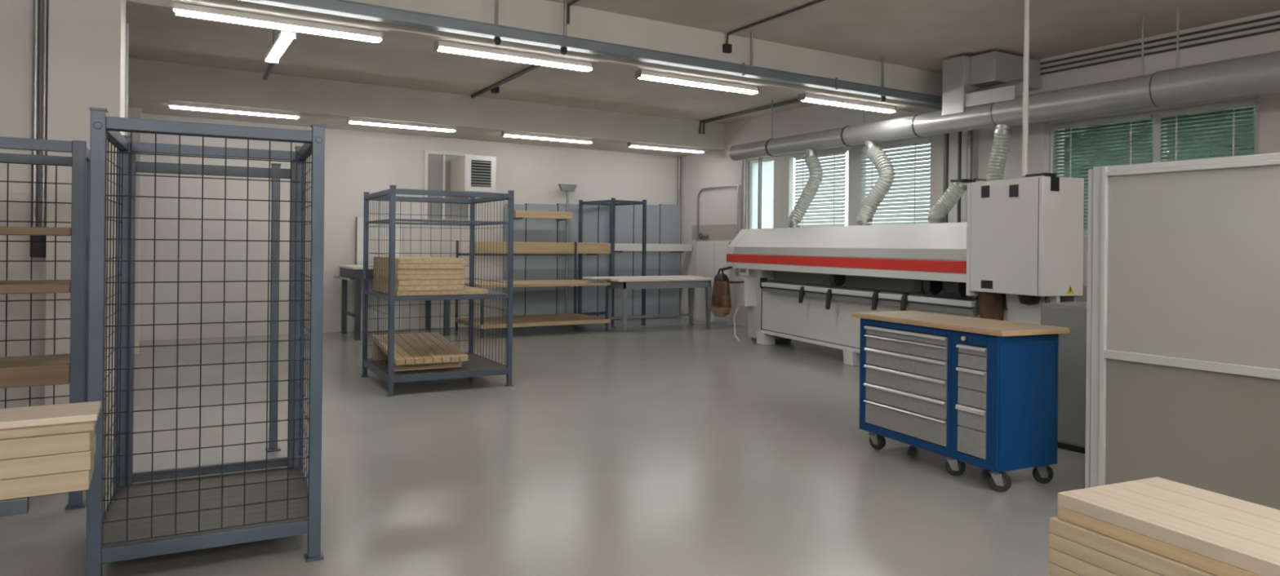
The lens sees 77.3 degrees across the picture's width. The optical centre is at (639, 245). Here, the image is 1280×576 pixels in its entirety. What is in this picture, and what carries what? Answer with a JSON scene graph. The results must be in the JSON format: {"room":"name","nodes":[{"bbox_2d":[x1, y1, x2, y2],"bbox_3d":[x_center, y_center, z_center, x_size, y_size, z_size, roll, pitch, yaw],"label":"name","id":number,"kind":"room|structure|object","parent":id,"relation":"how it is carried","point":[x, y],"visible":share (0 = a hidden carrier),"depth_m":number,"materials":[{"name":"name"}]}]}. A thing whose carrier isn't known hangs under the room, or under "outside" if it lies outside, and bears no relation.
{"room":"woodworking shop","nodes":[
{"label":"woodworking shop","id":0,"kind":"room"},
{"bbox_2d":[0,0,45,408],"bbox_3d":[-6.392,-0.552,5.491,3.800,4.170,0.200,1,0,-31],"label":"wall","id":1,"kind":"structure","parent":0,"point":[15,15],"depth_m":6.29,"materials":[{"name":"paint"}]},
{"bbox_2d":[30,0,48,257],"bbox_3d":[-4.731,-1.265,6.313,0.101,2.710,0.120,1,0,-31],"label":"pipe","id":2,"kind":"object","parent":1,"relation":"attached to","point":[38,248],"visible":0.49,"depth_m":6.29,"materials":[{"name":"metal"}]},
{"bbox_2d":[44,0,125,439],"bbox_3d":[-4.714,-0.534,6.843,0.475,4.170,1.200,1,0,-31],"label":"wall pier","id":3,"kind":"object","parent":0,"point":[86,38],"visible":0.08,"depth_m":6.29,"materials":[{"name":"paint"}]},
{"bbox_2d":[124,23,128,135],"bbox_3d":[-4.809,-0.260,7.470,0.030,3.620,0.045,1,0,-31],"label":"trim","id":4,"kind":"structure","parent":3,"relation":"attached to","point":[126,57],"depth_m":7.45,"materials":[{"name":"silver metal"}]},
{"bbox_2d":[138,113,677,341],"bbox_3d":[-5.387,-0.541,14.399,15.200,4.170,0.200,1,0,-31],"label":"wall","id":5,"kind":"structure","parent":0,"point":[357,162],"depth_m":14.22,"materials":[{"name":"paint"}]},
{"bbox_2d":[422,150,472,223],"bbox_3d":[-3.670,-1.119,15.291,0.930,1.360,0.060,1,0,-31],"label":"window","id":6,"kind":"structure","parent":5,"relation":"in","point":[437,164],"depth_m":15.22,"materials":[{"name":"grey"}]},
{"bbox_2d":[450,155,496,192],"bbox_3d":[-3.172,-1.313,15.026,0.580,0.660,1.030,1,0,-31],"label":"heater","id":7,"kind":"object","parent":5,"relation":"attached to","point":[468,173],"visible":0.98,"depth_m":14.63,"materials":[{"name":"grey"}]},
{"bbox_2d":[471,160,490,187],"bbox_3d":[-2.906,-1.310,14.611,0.380,0.480,0.008,1,0,-31],"label":"grille","id":8,"kind":"object","parent":7,"relation":"attached to","point":[480,169],"depth_m":14.60,"materials":[{"name":"white plastic"}]},
{"bbox_2d":[0,316,1084,575],"bbox_3d":[-0.147,1.698,5.779,15.200,0.200,20.400,1,0,-31],"label":"floor","id":9,"kind":"structure","parent":0,"point":[664,446],"depth_m":5.67,"materials":[{"name":"concrete"}]},
{"bbox_2d":[0,497,29,517],"bbox_3d":[-3.429,1.214,2.179,2.840,0.700,0.360,1,0,-31],"label":"stand","id":10,"kind":"object","parent":9,"relation":"on","point":[19,506],"visible":0.4,"depth_m":2.76,"materials":[{"name":"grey metal"}]},
{"bbox_2d":[0,456,94,500],"bbox_3d":[-3.309,0.830,2.253,2.915,0.068,0.315,1,0,-31],"label":"board","id":11,"kind":"object","parent":10,"relation":"on","point":[42,485],"visible":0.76,"depth_m":2.81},
{"bbox_2d":[0,433,96,479],"bbox_3d":[-3.307,0.761,2.257,2.920,0.068,0.310,1,0,-31],"label":"board","id":12,"kind":"object","parent":11,"relation":"on","point":[17,468],"visible":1,"depth_m":2.82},
{"bbox_2d":[0,426,95,460],"bbox_3d":[-3.307,0.692,2.255,2.917,0.066,0.312,1,0,-31],"label":"board","id":13,"kind":"object","parent":12,"relation":"on","point":[30,446],"visible":0.71,"depth_m":2.81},
{"bbox_2d":[0,421,97,439],"bbox_3d":[-3.306,0.644,2.265,2.928,0.028,0.305,1,0,-31],"label":"board","id":14,"kind":"object","parent":13,"relation":"on","point":[36,431],"visible":0.51,"depth_m":2.83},
{"bbox_2d":[0,401,101,429],"bbox_3d":[-3.312,0.615,2.282,2.935,0.026,0.280,1,0,-31],"label":"board","id":15,"kind":"object","parent":14,"relation":"on","point":[60,414],"visible":1,"depth_m":2.91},
{"bbox_2d":[0,137,89,510],"bbox_3d":[-4.704,0.456,4.301,2.888,2.190,0.648,1,0,-31],"label":"shelf rack","id":16,"kind":"object","parent":9,"relation":"on","point":[72,368],"visible":0.81,"depth_m":4.76,"materials":[{"name":"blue metal"}]},
{"bbox_2d":[128,106,141,354],"bbox_3d":[-7.167,-0.205,11.206,0.280,3.460,0.120,1,0,-31],"label":"trim","id":17,"kind":"structure","parent":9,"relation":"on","point":[133,113],"depth_m":11.21,"materials":[{"name":"paint"}]},
{"bbox_2d":[85,107,325,575],"bbox_3d":[-2.292,0.479,4.303,1.013,2.194,1.128,1,0,-27],"label":"wire cage","id":18,"kind":"object","parent":9,"relation":"on","point":[152,518],"visible":1,"depth_m":4.03,"materials":[{"name":"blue metal"}]},
{"bbox_2d":[265,163,280,452],"bbox_3d":[-2.804,0.471,6.141,0.100,2.200,0.100,1,0,-31],"label":"upright post","id":19,"kind":"object","parent":9,"relation":"on","point":[275,206],"visible":0.92,"depth_m":6.12,"materials":[{"name":"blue metal"}]},
{"bbox_2d":[355,217,402,331],"bbox_3d":[-4.755,0.520,14.569,0.825,2.060,0.050,1,0,-31],"label":"board","id":20,"kind":"object","parent":9,"relation":"on","point":[359,220],"visible":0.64,"depth_m":14.53,"materials":[{"name":"grey"}]},
{"bbox_2d":[333,265,449,340],"bbox_3d":[-4.314,0.952,13.980,1.780,1.205,1.250,1,0,-31],"label":"workbench","id":21,"kind":"object","parent":9,"relation":"on","point":[347,273],"visible":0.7,"depth_m":13.78,"materials":[{"name":"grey metal"}]},
{"bbox_2d":[360,185,514,396],"bbox_3d":[-2.374,0.473,9.300,1.388,2.204,1.448,1,0,-30],"label":"wire cage","id":22,"kind":"object","parent":9,"relation":"on","point":[476,366],"visible":0.95,"depth_m":9.02,"materials":[{"name":"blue metal"}]},
{"bbox_2d":[373,341,387,360],"bbox_3d":[-2.827,1.250,9.672,0.780,0.225,0.070,1,0,-30],"label":"batten","id":23,"kind":"object","parent":22,"relation":"on","point":[374,343],"visible":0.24,"depth_m":9.47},
{"bbox_2d":[397,333,432,364],"bbox_3d":[-2.587,1.168,9.161,0.092,0.199,1.238,1,0,-30],"label":"plank","id":24,"kind":"object","parent":23,"relation":"on","point":[427,357],"visible":0.84,"depth_m":9.00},
{"bbox_2d":[405,333,441,363],"bbox_3d":[-2.503,1.169,9.212,0.092,0.199,1.238,1,0,-30],"label":"plank","id":25,"kind":"object","parent":22,"relation":"on","point":[437,358],"visible":0.84,"depth_m":9.05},
{"bbox_2d":[394,361,462,371],"bbox_3d":[-2.369,1.307,8.875,0.780,0.120,0.070,1,0,-30],"label":"batten","id":26,"kind":"object","parent":22,"relation":"on","point":[454,364],"visible":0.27,"depth_m":8.85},
{"bbox_2d":[394,333,423,364],"bbox_3d":[-2.671,1.167,9.110,0.092,0.199,1.238,1,0,-30],"label":"plank","id":27,"kind":"object","parent":26,"relation":"on","point":[418,358],"visible":0.72,"depth_m":8.91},
{"bbox_2d":[413,333,450,362],"bbox_3d":[-2.414,1.170,9.256,0.092,0.199,1.238,1,0,-30],"label":"plank","id":28,"kind":"object","parent":26,"relation":"on","point":[446,357],"visible":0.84,"depth_m":9.09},
{"bbox_2d":[422,332,459,362],"bbox_3d":[-2.329,1.171,9.305,0.092,0.199,1.238,1,0,-30],"label":"plank","id":29,"kind":"object","parent":26,"relation":"on","point":[454,357],"visible":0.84,"depth_m":9.15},
{"bbox_2d":[430,332,468,361],"bbox_3d":[-2.245,1.172,9.356,0.092,0.199,1.238,1,0,-30],"label":"plank","id":30,"kind":"object","parent":26,"relation":"on","point":[464,357],"visible":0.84,"depth_m":9.19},
{"bbox_2d":[372,285,488,296],"bbox_3d":[-2.447,0.508,9.246,1.000,0.050,1.260,1,0,-30],"label":"board","id":31,"kind":"object","parent":22,"relation":"on","point":[468,290],"visible":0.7,"depth_m":8.75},
{"bbox_2d":[373,280,464,291],"bbox_3d":[-2.551,0.454,9.161,0.720,0.056,1.231,1,0,-30],"label":"board","id":32,"kind":"object","parent":31,"relation":"on","point":[431,287],"visible":0.5,"depth_m":8.65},
{"bbox_2d":[373,275,465,285],"bbox_3d":[-2.551,0.396,9.180,0.720,0.056,1.250,1,0,-30],"label":"board","id":33,"kind":"object","parent":32,"relation":"on","point":[459,282],"visible":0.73,"depth_m":8.64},
{"bbox_2d":[373,271,463,279],"bbox_3d":[-2.557,0.338,9.168,0.720,0.056,1.237,1,0,-30],"label":"board","id":34,"kind":"object","parent":33,"relation":"on","point":[415,277],"visible":0.64,"depth_m":8.65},
{"bbox_2d":[373,266,464,275],"bbox_3d":[-2.559,0.280,9.172,0.720,0.056,1.247,1,0,-30],"label":"board","id":35,"kind":"object","parent":34,"relation":"on","point":[398,272],"visible":0.69,"depth_m":8.64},
{"bbox_2d":[373,261,464,269],"bbox_3d":[-2.550,0.222,9.162,0.720,0.056,1.236,1,0,-30],"label":"board","id":36,"kind":"object","parent":35,"relation":"on","point":[397,266],"visible":0.67,"depth_m":8.64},
{"bbox_2d":[373,256,464,263],"bbox_3d":[-2.551,0.164,9.173,0.720,0.056,1.242,1,0,-30],"label":"board","id":37,"kind":"object","parent":36,"relation":"on","point":[398,260],"visible":0.92,"depth_m":8.70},
{"bbox_2d":[503,204,526,316],"bbox_3d":[-2.490,0.364,15.958,0.449,2.420,0.038,1,0,-31],"label":"sheet","id":38,"kind":"object","parent":9,"relation":"on","point":[519,225],"visible":0.56,"depth_m":15.97,"materials":[{"name":"grey metal"}]},
{"bbox_2d":[454,241,610,337],"bbox_3d":[-1.988,0.749,14.836,2.520,1.660,1.390,1,0,-31],"label":"shelving","id":39,"kind":"object","parent":9,"relation":"on","point":[575,318],"visible":0.74,"depth_m":14.69,"materials":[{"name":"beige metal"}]},
{"bbox_2d":[525,203,558,315],"bbox_3d":[-1.999,0.357,16.258,0.699,2.445,0.038,1,0,-31],"label":"sheet","id":40,"kind":"object","parent":9,"relation":"on","point":[540,300],"visible":0.56,"depth_m":16.24,"materials":[{"name":"grey metal"}]},
{"bbox_2d":[513,210,572,221],"bbox_3d":[-1.998,-0.596,15.961,1.230,0.170,0.455,1,0,-31],"label":"plank","id":41,"kind":"object","parent":40,"relation":"attached to","point":[517,215],"visible":0.86,"depth_m":15.76,"materials":[{"name":"beige"}]},
{"bbox_2d":[558,183,577,314],"bbox_3d":[-1.497,0.164,16.403,0.394,2.840,0.200,1,0,-31],"label":"stand","id":42,"kind":"object","parent":9,"relation":"on","point":[567,188],"visible":0.77,"depth_m":16.38,"materials":[{"name":"metal"}]},
{"bbox_2d":[556,203,599,316],"bbox_3d":[-1.294,0.351,16.687,0.949,2.470,0.038,1,0,-31],"label":"sheet","id":43,"kind":"object","parent":9,"relation":"on","point":[590,212],"visible":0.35,"depth_m":16.73,"materials":[{"name":"grey metal"}]},
{"bbox_2d":[577,198,647,327],"bbox_3d":[-0.573,0.332,16.299,0.888,2.524,1.178,1,0,-39],"label":"rack","id":44,"kind":"object","parent":9,"relation":"on","point":[613,202],"visible":0.83,"depth_m":16.11,"materials":[{"name":"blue metal"}]},
{"bbox_2d":[597,204,634,318],"bbox_3d":[-0.518,0.347,17.162,0.869,2.495,0.038,1,0,-31],"label":"sheet","id":45,"kind":"object","parent":9,"relation":"on","point":[624,215],"visible":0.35,"depth_m":17.18,"materials":[{"name":"grey metal"}]},
{"bbox_2d":[614,243,692,253],"bbox_3d":[0.168,0.054,17.287,2.020,0.185,0.455,1,0,-31],"label":"plank","id":46,"kind":"object","parent":45,"relation":"attached to","point":[619,247],"visible":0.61,"depth_m":17.12,"materials":[{"name":"grey"}]},
{"bbox_2d":[633,204,660,318],"bbox_3d":[0.144,0.342,17.565,0.679,2.520,0.038,1,0,-31],"label":"sheet","id":47,"kind":"object","parent":9,"relation":"on","point":[653,211],"visible":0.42,"depth_m":17.58,"materials":[{"name":"grey metal"}]},
{"bbox_2d":[599,277,714,332],"bbox_3d":[0.378,1.120,15.580,2.260,0.968,0.750,1,0,-31],"label":"work table","id":48,"kind":"object","parent":9,"relation":"on","point":[624,285],"visible":0.87,"depth_m":15.32,"materials":[{"name":"grey"}]},
{"bbox_2d":[582,275,703,279],"bbox_3d":[0.100,0.617,15.565,2.500,0.030,0.420,1,0,-31],"label":"board","id":49,"kind":"object","parent":48,"relation":"on","point":[637,277],"visible":1,"depth_m":15.33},
{"bbox_2d":[659,204,679,317],"bbox_3d":[0.660,0.334,17.880,0.529,2.545,0.038,1,0,-31],"label":"sheet","id":50,"kind":"object","parent":9,"relation":"on","point":[669,264],"visible":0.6,"depth_m":17.86,"materials":[{"name":"grey"}]},
{"bbox_2d":[696,241,735,324],"bbox_3d":[1.577,0.766,16.813,0.172,1.700,1.150,1,0,-31],"label":"tall cabinet","id":51,"kind":"object","parent":9,"relation":"on","point":[711,256],"visible":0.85,"depth_m":16.76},
{"bbox_2d":[725,173,1087,366],"bbox_3d":[3.170,0.461,10.979,1.096,2.345,6.614,1,0,-21],"label":"machine","id":52,"kind":"object","parent":9,"relation":"on","point":[1019,248],"visible":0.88,"depth_m":9.42,"materials":[{"name":"white"}]},
{"bbox_2d":[709,266,743,317],"bbox_3d":[1.450,0.779,13.584,0.395,0.853,0.641,1,0,-21],"label":"leather bag","id":53,"kind":"object","parent":52,"relation":"hanging from","point":[721,305],"visible":1,"depth_m":13.46,"materials":[{"name":"brown"}]},
{"bbox_2d":[733,222,966,282],"bbox_3d":[3.032,0.062,11.318,1.000,0.670,5.360,1,0,-21],"label":"hood","id":54,"kind":"object","parent":52,"relation":"attached to","point":[931,252],"depth_m":10.47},
{"bbox_2d":[927,178,967,222],"bbox_3d":[4.013,-0.587,10.490,0.529,0.579,0.363,1,0,-3],"label":"flexible hose","id":55,"kind":"object","parent":52,"relation":"attached to","point":[938,212],"visible":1,"depth_m":10.38,"materials":[{"name":"metal"}]},
{"bbox_2d":[1021,0,1029,177],"bbox_3d":[3.952,-1.602,8.192,0.100,1.854,0.100,1,0,-31],"label":"pole","id":56,"kind":"object","parent":52,"relation":"on","point":[1026,4],"visible":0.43,"depth_m":8.17,"materials":[{"name":"white"}]},
{"bbox_2d":[851,311,1069,492],"bbox_3d":[2.303,1.086,5.941,0.629,1.076,1.479,1,0,-24],"label":"trolley","id":57,"kind":"object","parent":9,"relation":"on","point":[981,393],"visible":1,"depth_m":5.48,"materials":[{"name":"blue metal"}]},
{"bbox_2d":[852,311,1069,333],"bbox_3d":[2.308,0.565,5.941,0.625,0.035,1.475,1,0,-24],"label":"countertop","id":58,"kind":"structure","parent":57,"relation":"on","point":[945,320],"depth_m":5.74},
{"bbox_2d":[1040,302,1086,453],"bbox_3d":[3.730,1.059,6.384,0.562,1.160,0.800,1,0,-31],"label":"base cabinet","id":59,"kind":"object","parent":9,"relation":"on","point":[1072,364],"visible":0.27,"depth_m":6.35,"materials":[{"name":"grey"}]},
{"bbox_2d":[1084,152,1279,510],"bbox_3d":[3.400,0.583,3.845,0.080,2.105,2.494,1,0,-31],"label":"screen","id":60,"kind":"object","parent":9,"relation":"on","point":[1183,374],"visible":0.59,"depth_m":4.43,"materials":[{"name":"grey"}]},
{"bbox_3d":[2.622,1.581,1.837,0.620,0.092,0.090,1,0,-23],"label":"bearer","id":61,"kind":"object","parent":9,"relation":"on","visible":0},
{"bbox_3d":[2.330,1.502,2.489,0.640,0.058,1.920,1,0,-23],"label":"board","id":62,"kind":"object","parent":61,"relation":"on","visible":0},
{"bbox_3d":[2.331,1.441,2.489,0.640,0.058,1.920,1,0,-23],"label":"board","id":63,"kind":"object","parent":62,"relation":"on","visible":0},
{"bbox_3d":[2.331,1.381,2.489,0.640,0.058,1.920,1,0,-23],"label":"board","id":64,"kind":"object","parent":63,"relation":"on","visible":0},
{"bbox_2d":[1048,562,1082,575],"bbox_3d":[2.332,1.321,2.489,0.640,0.058,1.920,1,0,-23],"label":"board","id":65,"kind":"object","parent":64,"relation":"on","point":[1055,570],"visible":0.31,"depth_m":3.20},
{"bbox_2d":[1048,547,1120,575],"bbox_3d":[2.332,1.260,2.489,0.640,0.058,1.920,1,0,-23],"label":"board","id":66,"kind":"object","parent":65,"relation":"on","point":[1079,566],"visible":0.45,"depth_m":3.13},
{"bbox_2d":[1048,533,1164,575],"bbox_3d":[2.333,1.200,2.489,0.640,0.058,1.920,1,0,-23],"label":"board","id":67,"kind":"object","parent":66,"relation":"on","point":[1102,560],"visible":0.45,"depth_m":3.05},
{"bbox_2d":[1048,516,1217,575],"bbox_3d":[2.334,1.139,2.489,0.640,0.058,1.920,1,0,-23],"label":"board","id":68,"kind":"object","parent":67,"relation":"on","point":[1161,565],"visible":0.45,"depth_m":2.96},
{"bbox_2d":[1057,506,1262,575],"bbox_3d":[2.343,1.083,2.482,0.610,0.050,1.900,1,0,-23],"label":"board","id":69,"kind":"object","parent":68,"relation":"on","point":[1218,568],"visible":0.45,"depth_m":2.87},
{"bbox_2d":[1057,488,1279,575],"bbox_3d":[2.133,1.028,2.391,0.152,0.052,1.900,1,0,-23],"label":"plank","id":70,"kind":"object","parent":69,"relation":"on","point":[1247,555],"visible":1,"depth_m":2.83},
{"bbox_2d":[1084,484,1279,550],"bbox_3d":[2.275,1.030,2.452,0.151,0.052,1.900,1,0,-23],"label":"plank","id":71,"kind":"object","parent":69,"relation":"on","point":[1244,531],"visible":0.55,"depth_m":2.96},
{"bbox_2d":[1110,480,1279,535],"bbox_3d":[2.416,1.031,2.514,0.149,0.052,1.900,1,0,-23],"label":"plank","id":72,"kind":"object","parent":69,"relation":"on","point":[1231,514],"visible":0.49,"depth_m":3.08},
{"bbox_2d":[1135,476,1279,522],"bbox_3d":[2.556,1.033,2.574,0.147,0.052,1.900,1,0,-23],"label":"plank","id":73,"kind":"object","parent":69,"relation":"on","point":[1256,509],"visible":0.49,"depth_m":3.18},
{"bbox_2d":[474,241,610,255],"bbox_3d":[-1.954,0.059,15.992,2.930,0.250,0.455,1,0,-31],"label":"plank","id":74,"kind":"object","parent":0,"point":[592,249],"visible":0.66,"depth_m":15.79,"materials":[{"name":"beige"}]},
{"bbox_2d":[125,0,1279,124],"bbox_3d":[-0.102,-2.671,5.779,15.200,0.200,20.400,1,0,-31],"label":"ceiling","id":75,"kind":"structure","parent":0,"point":[920,34],"depth_m":10.01,"materials":[{"name":"paint"}]},
{"bbox_2d":[265,28,296,63],"bbox_3d":[-3.635,-2.284,8.076,0.132,0.648,1.224,1,0,-31],"label":"strip light","id":76,"kind":"object","parent":75,"relation":"hanging from","point":[285,37],"visible":0.73,"depth_m":7.94,"materials":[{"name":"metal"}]},
{"bbox_2d":[128,57,724,156],"bbox_3d":[-4.931,-2.347,13.588,14.700,0.550,1.640,1,0,-31],"label":"beam","id":77,"kind":"structure","parent":75,"relation":"attached to","point":[152,84],"depth_m":13.34,"materials":[{"name":"paint"}]},
{"bbox_2d":[167,101,300,119],"bbox_3d":[-6.110,-2.040,12.098,1.784,0.088,0.132,1,0,-31],"label":"strip light","id":78,"kind":"object","parent":77,"relation":"attached to","point":[177,105],"visible":1,"depth_m":12.04,"materials":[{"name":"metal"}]},
{"bbox_2d":[346,117,456,132],"bbox_3d":[-3.967,-2.018,13.405,1.784,0.088,0.132,1,0,-31],"label":"strip light","id":79,"kind":"object","parent":77,"relation":"attached to","point":[351,120],"visible":1,"depth_m":13.34,"materials":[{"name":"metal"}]},
{"bbox_2d":[501,131,592,144],"bbox_3d":[-1.697,-1.994,14.791,1.784,0.088,0.132,1,0,-31],"label":"strip light","id":80,"kind":"object","parent":77,"relation":"attached to","point":[505,134],"visible":1,"depth_m":14.72,"materials":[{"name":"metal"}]},
{"bbox_2d":[626,142,704,153],"bbox_3d":[0.539,-1.970,16.156,1.784,0.088,0.132,1,0,-31],"label":"strip light","id":81,"kind":"object","parent":77,"relation":"attached to","point":[629,144],"visible":1,"depth_m":16.08,"materials":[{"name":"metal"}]},
{"bbox_2d":[471,64,542,98],"bbox_3d":[-1.530,-2.530,11.561,0.149,0.108,5.241,1,0,-30],"label":"conduit","id":82,"kind":"object","parent":75,"relation":"attached to","point":[495,89],"visible":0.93,"depth_m":12.56,"materials":[{"name":"grey"}]},
{"bbox_2d":[123,0,942,113],"bbox_3d":[0.181,-2.293,9.316,10.425,0.550,0.340,1,0,-31],"label":"beam","id":83,"kind":"structure","parent":75,"relation":"attached to","point":[540,15],"depth_m":8.96,"materials":[{"name":"metal"}]},
{"bbox_2d":[171,1,382,44],"bbox_3d":[-3.242,-2.010,7.264,1.744,0.088,0.132,1,0,-31],"label":"strip light","id":84,"kind":"object","parent":83,"relation":"attached to","point":[182,10],"visible":1,"depth_m":7.19,"materials":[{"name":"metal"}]},
{"bbox_2d":[434,40,593,72],"bbox_3d":[-1.296,-1.990,8.452,1.744,0.088,0.132,1,0,-31],"label":"strip light","id":85,"kind":"object","parent":83,"relation":"attached to","point":[443,46],"visible":1,"depth_m":8.38,"materials":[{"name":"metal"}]},
{"bbox_2d":[635,69,759,94],"bbox_3d":[0.719,-1.969,9.681,1.744,0.088,0.132,1,0,-31],"label":"strip light","id":86,"kind":"object","parent":83,"relation":"attached to","point":[640,74],"visible":1,"depth_m":9.60,"materials":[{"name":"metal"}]},
{"bbox_2d":[797,93,896,113],"bbox_3d":[2.869,-1.946,10.995,1.744,0.088,0.132,1,0,-31],"label":"strip light","id":87,"kind":"object","parent":83,"relation":"attached to","point":[804,97],"visible":1,"depth_m":10.90,"materials":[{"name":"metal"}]},
{"bbox_2d":[236,0,942,106],"bbox_3d":[-1.505,-2.278,7.783,14.300,0.615,0.140,1,0,-31],"label":"cable tray","id":88,"kind":"object","parent":75,"relation":"hanging from","point":[345,8],"visible":0.95,"depth_m":8.27,"materials":[{"name":"metal"}]},
{"bbox_2d":[722,0,826,53],"bbox_3d":[3.299,-2.414,5.923,0.100,0.236,8.700,1,0,-31],"label":"conduit","id":89,"kind":"object","parent":75,"relation":"attached to","point":[726,48],"visible":1,"depth_m":9.12,"materials":[{"name":"grey"}]},
{"bbox_2d":[728,6,1279,272],"bbox_3d":[6.284,-0.984,8.066,1.127,3.040,16.268,1,0,-31],"label":"duct","id":90,"kind":"object","parent":75,"relation":"hanging from","point":[983,91],"visible":0.97,"depth_m":10.07,"materials":[{"name":"metal"}]},
{"bbox_2d":[786,152,822,226],"bbox_3d":[2.720,-0.907,13.078,0.589,1.216,0.343,1,0,32],"label":"flexible hose","id":91,"kind":"object","parent":90,"relation":"hanging from","point":[812,162],"visible":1,"depth_m":12.97,"materials":[{"name":"metal"}]},
{"bbox_2d":[856,143,894,225],"bbox_3d":[3.463,-0.914,11.806,0.440,1.215,0.586,1,0,-31],"label":"flexible hose","id":92,"kind":"object","parent":90,"relation":"attached to","point":[873,153],"visible":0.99,"depth_m":11.72,"materials":[{"name":"metal"}]},
{"bbox_2d":[986,128,1012,181],"bbox_3d":[4.540,-0.905,10.141,0.310,1.149,0.301,1,0,-31],"label":"flexible hose","id":93,"kind":"object","parent":90,"relation":"hanging from","point":[1000,148],"visible":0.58,"depth_m":10.09,"materials":[{"name":"metal"}]},
{"bbox_2d":[965,76,1035,106],"bbox_3d":[4.623,-1.972,10.272,0.440,0.336,0.700,1,0,-31],"label":"hood","id":94,"kind":"object","parent":90,"relation":"attached to","point":[983,91],"depth_m":10.22,"materials":[{"name":"metal"}]},
{"bbox_2d":[679,10,1279,326],"bbox_3d":[6.234,-0.420,9.660,0.300,4.170,20.000,1,0,-31],"label":"wall","id":95,"kind":"structure","parent":0,"point":[700,171],"depth_m":11.61,"materials":[{"name":"paint"}]},
{"bbox_2d":[691,224,737,239],"bbox_3d":[1.565,-0.284,17.004,0.012,0.320,1.600,1,0,-31],"label":"board","id":96,"kind":"object","parent":95,"relation":"attached to","point":[715,232],"visible":0.8,"depth_m":16.91,"materials":[{"name":"grey"}]},
{"bbox_2d":[748,136,930,229],"bbox_3d":[3.349,-0.915,14.193,0.190,1.580,4.550,1,0,-31],"label":"window","id":97,"kind":"structure","parent":95,"relation":"in","point":[777,176],"depth_m":15.27,"materials":[{"name":"white"}]},
{"bbox_2d":[794,149,847,227],"bbox_3d":[3.212,-0.930,14.332,0.060,1.472,1.270,1,0,-31],"label":"blind","id":98,"kind":"object","parent":97,"relation":"attached to","point":[815,218],"visible":0.73,"depth_m":14.17,"materials":[{"name":"white"}]},
{"bbox_2d":[859,137,930,225],"bbox_3d":[4.092,-0.921,12.890,0.060,1.472,1.410,1,0,-31],"label":"blind","id":99,"kind":"object","parent":97,"relation":"attached to","point":[923,219],"visible":0.59,"depth_m":12.71,"materials":[{"name":"white"}]},
{"bbox_2d":[929,133,946,222],"bbox_3d":[4.508,-0.183,12.100,0.100,3.660,0.240,1,0,-31],"label":"trim","id":100,"kind":"structure","parent":95,"relation":"attached to","point":[938,163],"depth_m":12.05,"materials":[{"name":"paint"}]},
{"bbox_2d":[947,131,959,222],"bbox_3d":[4.661,-0.181,11.888,0.060,3.660,0.160,1,0,-31],"label":"trim","id":101,"kind":"structure","parent":95,"relation":"attached to","point":[954,137],"depth_m":11.85,"materials":[{"name":"white"}]},
{"bbox_2d":[960,130,972,222],"bbox_3d":[4.770,-0.180,11.709,0.060,3.660,0.140,1,0,-31],"label":"trim","id":102,"kind":"structure","parent":95,"relation":"attached to","point":[964,134],"depth_m":11.71,"materials":[{"name":"white"}]},
{"bbox_2d":[965,129,972,222],"bbox_3d":[4.750,-0.150,11.568,0.068,3.600,0.068,1,0,-31],"label":"riser pipe","id":103,"kind":"object","parent":95,"relation":"attached to","point":[969,145],"visible":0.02,"depth_m":11.54,"materials":[{"name":"metal"}]},
{"bbox_2d":[978,124,1022,182],"bbox_3d":[5.076,-0.177,11.216,0.050,3.660,0.740,1,0,-31],"label":"trim","id":104,"kind":"structure","parent":95,"relation":"attached to","point":[1013,169],"depth_m":11.11,"materials":[{"name":"paint"}]},
{"bbox_2d":[1027,120,1048,174],"bbox_3d":[5.330,-0.174,10.733,0.120,3.660,0.230,1,0,-31],"label":"trim","id":105,"kind":"structure","parent":95,"relation":"attached to","point":[1038,132],"depth_m":10.66,"materials":[{"name":"paint"}]},
{"bbox_2d":[1053,97,1259,237],"bbox_3d":[6.112,-0.856,9.665,0.190,1.520,2.400,1,0,-31],"label":"window","id":106,"kind":"structure","parent":95,"relation":"in","point":[1157,118],"depth_m":9.54,"materials":[{"name":"white"}]},
{"bbox_2d":[1053,113,1153,232],"bbox_3d":[5.804,-0.873,10.084,0.060,1.412,1.205,1,0,-31],"label":"blind","id":107,"kind":"object","parent":106,"relation":"attached to","point":[1131,118],"visible":0.43,"depth_m":10.10,"materials":[{"name":"white"}]},
{"bbox_2d":[1160,101,1255,162],"bbox_3d":[6.414,-0.867,9.085,0.060,1.412,0.935,1,0,-31],"label":"blind","id":108,"kind":"object","parent":106,"relation":"attached to","point":[1248,104],"visible":0.36,"depth_m":9.05,"materials":[{"name":"white"}]},
{"bbox_2d":[1040,14,1279,65],"bbox_3d":[7.847,-2.418,6.707,0.030,0.030,11.300,1,0,-31],"label":"conduit","id":109,"kind":"object","parent":95,"relation":"attached to","point":[1278,15],"visible":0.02,"depth_m":9.40,"materials":[{"name":"grey"}]},
{"bbox_2d":[1040,27,1279,75],"bbox_3d":[7.845,-2.278,6.707,0.030,0.030,11.300,1,0,-31],"label":"conduit","id":110,"kind":"object","parent":95,"relation":"attached to","point":[1275,29],"visible":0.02,"depth_m":9.40,"materials":[{"name":"grey"}]},
{"bbox_2d":[1040,21,1279,70],"bbox_3d":[7.846,-2.348,6.707,0.030,0.030,11.300,1,0,-31],"label":"conduit","id":111,"kind":"object","parent":95,"relation":"attached to","point":[1274,23],"visible":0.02,"depth_m":9.40,"materials":[{"name":"grey"}]},
{"label":"outside","id":112,"kind":"structure","parent":0,"visible":0},
{"bbox_3d":[17.625,1.985,19.557,29.500,0.200,55.000,1,0,-31],"label":"ground","id":113,"kind":"structure","parent":112,"visible":0},
{"bbox_2d":[1063,106,1254,227],"bbox_3d":[9.758,-0.598,9.408,1.950,5.084,12.500,1,0,-31],"label":"hedge","id":114,"kind":"object","parent":113,"relation":"on","point":[1253,114],"visible":0.03,"depth_m":12.19,"materials":[{"name":"green plant"}]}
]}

